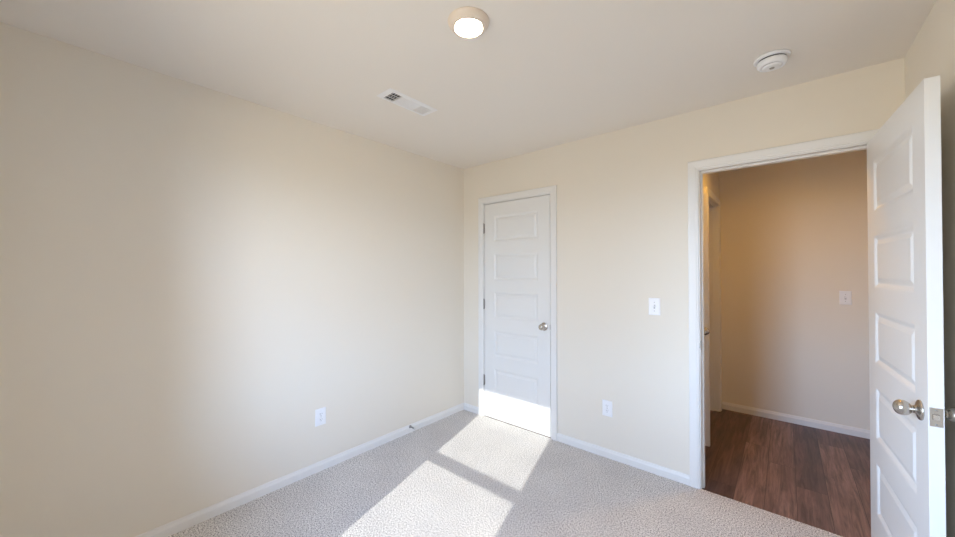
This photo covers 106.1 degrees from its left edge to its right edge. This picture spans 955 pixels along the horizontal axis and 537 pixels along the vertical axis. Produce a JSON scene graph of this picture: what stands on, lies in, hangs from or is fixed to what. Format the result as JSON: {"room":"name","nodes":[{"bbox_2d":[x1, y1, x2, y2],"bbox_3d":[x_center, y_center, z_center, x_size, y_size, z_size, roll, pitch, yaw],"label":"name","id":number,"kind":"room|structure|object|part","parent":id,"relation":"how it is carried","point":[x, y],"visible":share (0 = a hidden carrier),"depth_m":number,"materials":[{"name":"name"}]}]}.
{"room":"empty bedroom","nodes":[
{"label":"empty bedroom","id":0,"kind":"room"},
{"bbox_2d":[0,22,463,536],"bbox_3d":[-0.955,0.229,2.799,0.115,2.500,4.010,-1,-1,41],"label":"wall","id":1,"kind":"structure","parent":0,"point":[190,273],"depth_m":1.97,"materials":[{"name":"beige paint"}]},
{"bbox_2d":[135,403,463,536],"bbox_3d":[-1.125,1.384,2.488,0.014,0.064,3.050,-1,-1,41],"label":"baseboard","id":2,"kind":"structure","parent":1,"relation":"attached to","point":[178,525],"depth_m":2.32,"materials":[{"name":"white wood"}]},
{"bbox_2d":[315,407,325,426],"bbox_3d":[-1.101,1.042,2.525,0.008,0.118,0.075,-1,-1,41],"label":"power outlet","id":3,"kind":"object","parent":1,"relation":"attached to","point":[320,414],"visible":1,"depth_m":2.52,"materials":[{"name":"white plastic"}]},
{"bbox_2d":[0,0,935,168],"bbox_3d":[-0.044,-1.084,1.527,3.171,0.100,3.248,-1,-1,41],"label":"ceiling","id":4,"kind":"structure","parent":0,"point":[542,74],"depth_m":1.70,"materials":[{"name":"white paint"}]},
{"bbox_2d":[377,88,436,115],"bbox_3d":[-0.429,-1.023,2.231,0.140,0.009,0.368,-1,-1,41],"label":"ceiling vent","id":5,"kind":"object","parent":4,"relation":"in","point":[391,95],"visible":1,"depth_m":2.21,"materials":[{"name":"white metal"}]},
{"bbox_2d":[448,6,488,38],"bbox_3d":[-0.037,-1.019,1.506,0.174,0.030,0.174,-1,-1,41],"label":"recessed light","id":6,"kind":"object","parent":4,"relation":"in","point":[467,22],"visible":1,"depth_m":1.49,"materials":[{"name":"beige glass"}]},
{"bbox_2d":[753,49,790,71],"bbox_3d":[1.444,-1.007,1.762,0.144,0.054,0.144,-1,-1,41],"label":"smoke detector","id":7,"kind":"object","parent":4,"relation":"attached to","point":[773,60],"visible":1,"depth_m":1.73,"materials":[{"name":"white plastic"}]},
{"bbox_2d":[169,409,870,536],"bbox_3d":[1.394,1.439,2.058,4.630,0.060,5.955,-1,-1,41],"label":"floor","id":8,"kind":"structure","parent":0,"point":[464,473],"depth_m":2.28,"materials":[{"name":"carpet"}]},
{"bbox_2d":[703,489,843,536],"bbox_3d":[1.737,1.425,2.051,0.786,0.032,0.016,-1,-1,41],"label":"threshold","id":9,"kind":"object","parent":8,"relation":"on","point":[703,489],"visible":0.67,"depth_m":2.04,"materials":[{"name":"brown wood"}]},
{"bbox_2d":[464,57,904,474],"bbox_3d":[1.612,0.221,2.236,4.515,2.500,0.115,-1,-1,41],"label":"wall","id":10,"kind":"structure","parent":0,"point":[622,194],"depth_m":2.57,"materials":[{"name":"beige paint"}]},
{"bbox_2d":[464,403,478,413],"bbox_3d":[-0.059,1.393,3.574,0.193,0.064,0.014,-1,-1,41],"label":"baseboard","id":11,"kind":"structure","parent":10,"relation":"attached to","point":[468,407],"depth_m":3.57,"materials":[{"name":"white wood"}]},
{"bbox_2d":[483,195,550,436],"bbox_3d":[0.326,0.398,3.243,0.728,2.037,0.100,-1,-1,41],"label":"door","id":12,"kind":"structure","parent":10,"relation":"in","point":[516,303],"depth_m":3.23,"materials":[{"name":"white paint"}]},
{"bbox_3d":[0.539,0.494,3.023,0.053,0.053,0.044,-1,-1,41],"label":"knob","id":13,"kind":"part","parent":12,"relation":"part of","materials":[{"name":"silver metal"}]},
{"bbox_2d":[478,185,557,440],"bbox_3d":[0.370,0.367,3.288,0.846,2.110,0.132,-1,-1,41],"label":"door frame","id":14,"kind":"structure","parent":10,"relation":"attached to","point":[549,190],"depth_m":3.10,"materials":[{"name":"white wood"}]},
{"bbox_2d":[602,399,611,416],"bbox_3d":[0.973,1.050,2.696,0.075,0.118,0.008,-1,-1,41],"label":"power outlet","id":15,"kind":"object","parent":10,"relation":"attached to","point":[606,405],"visible":1,"depth_m":2.70,"materials":[{"name":"white plastic"}]},
{"bbox_2d":[557,433,689,485],"bbox_3d":[1.020,1.383,2.650,0.956,0.064,0.014,-1,-1,41],"label":"baseboard","id":16,"kind":"structure","parent":10,"relation":"attached to","point":[683,478],"depth_m":2.59,"materials":[{"name":"white wood"}]},
{"bbox_2d":[649,298,659,314],"bbox_3d":[1.220,0.263,2.482,0.075,0.118,0.020,-1,-1,41],"label":"light switch","id":17,"kind":"object","parent":10,"relation":"attached to","point":[654,303],"visible":1,"depth_m":2.48,"materials":[{"name":"white plastic"}]},
{"bbox_2d":[688,129,878,488],"bbox_3d":[1.770,0.361,2.100,0.912,2.120,0.149,-1,-1,41],"label":"door frame","id":18,"kind":"structure","parent":10,"relation":"attached to","point":[858,141],"depth_m":2.31,"materials":[{"name":"white wood"}]},
{"bbox_2d":[867,75,954,536],"bbox_3d":[1.758,0.377,1.500,0.166,2.029,0.808,0,-1,38],"label":"door","id":19,"kind":"structure","parent":18,"relation":"attached to","point":[908,413],"depth_m":1.36,"materials":[{"name":"white paint"}]},
{"bbox_3d":[1.511,0.494,1.279,0.044,0.053,0.053,0,-1,38],"label":"knob","id":20,"kind":"part","parent":19,"relation":"part of","materials":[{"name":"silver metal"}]},
{"bbox_3d":[1.519,0.493,1.189,0.029,0.062,0.002,0,-1,38],"label":"latch plate","id":21,"kind":"part","parent":19,"relation":"part of","materials":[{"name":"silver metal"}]},
{"bbox_3d":[1.608,0.493,1.204,0.044,0.053,0.053,0,-1,38],"label":"knob","id":22,"kind":"part","parent":19,"relation":"part of","materials":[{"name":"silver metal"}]},
{"bbox_2d":[703,172,718,198],"bbox_3d":[1.858,0.233,3.589,0.828,2.500,1.010,-1,-1,41],"label":"wall","id":23,"kind":"structure","parent":0,"point":[711,180],"depth_m":3.36,"materials":[{"name":"beige paint"}]},
{"bbox_2d":[703,193,709,446],"bbox_3d":[1.571,0.410,3.098,0.725,2.030,0.098,-1,-1,41],"label":"door","id":24,"kind":"structure","parent":23,"relation":"in","point":[705,195],"depth_m":2.89,"materials":[{"name":"white paint"}]},
{"bbox_3d":[1.811,0.504,2.868,0.062,0.062,0.064,-1,-1,41],"label":"knob","id":25,"kind":"part","parent":24,"relation":"part of","materials":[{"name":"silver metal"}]},
{"bbox_2d":[705,186,721,411],"bbox_3d":[2.156,0.370,3.375,0.132,2.125,0.821,-1,-1,41],"label":"door frame","id":26,"kind":"structure","parent":23,"relation":"attached to","point":[714,202],"depth_m":3.62,"materials":[{"name":"white wood"}]},
{"bbox_2d":[719,149,869,429],"bbox_3d":[3.187,0.228,3.191,3.365,2.500,0.115,-1,-1,41],"label":"wall","id":27,"kind":"structure","parent":0,"point":[794,234],"depth_m":3.31,"materials":[{"name":"beige paint"}]},
{"bbox_2d":[722,402,869,438],"bbox_3d":[3.417,1.392,2.900,2.422,0.070,0.014,-1,-1,41],"label":"baseboard","id":28,"kind":"structure","parent":27,"relation":"attached to","point":[838,428],"depth_m":3.29,"materials":[{"name":"white wood"}]},
{"bbox_2d":[839,291,851,304],"bbox_3d":[3.182,0.254,3.106,0.075,0.118,0.020,-1,-1,41],"label":"light switch","id":29,"kind":"object","parent":27,"relation":"attached to","point":[845,297],"visible":1,"depth_m":3.11,"materials":[{"name":"white plastic"}]},
{"bbox_2d":[905,0,954,536],"bbox_3d":[1.099,0.205,0.499,0.115,2.500,3.190,-1,-1,41],"label":"wall","id":30,"kind":"structure","parent":0,"point":[931,53],"depth_m":1.32,"materials":[{"name":"beige paint"}]}
]}

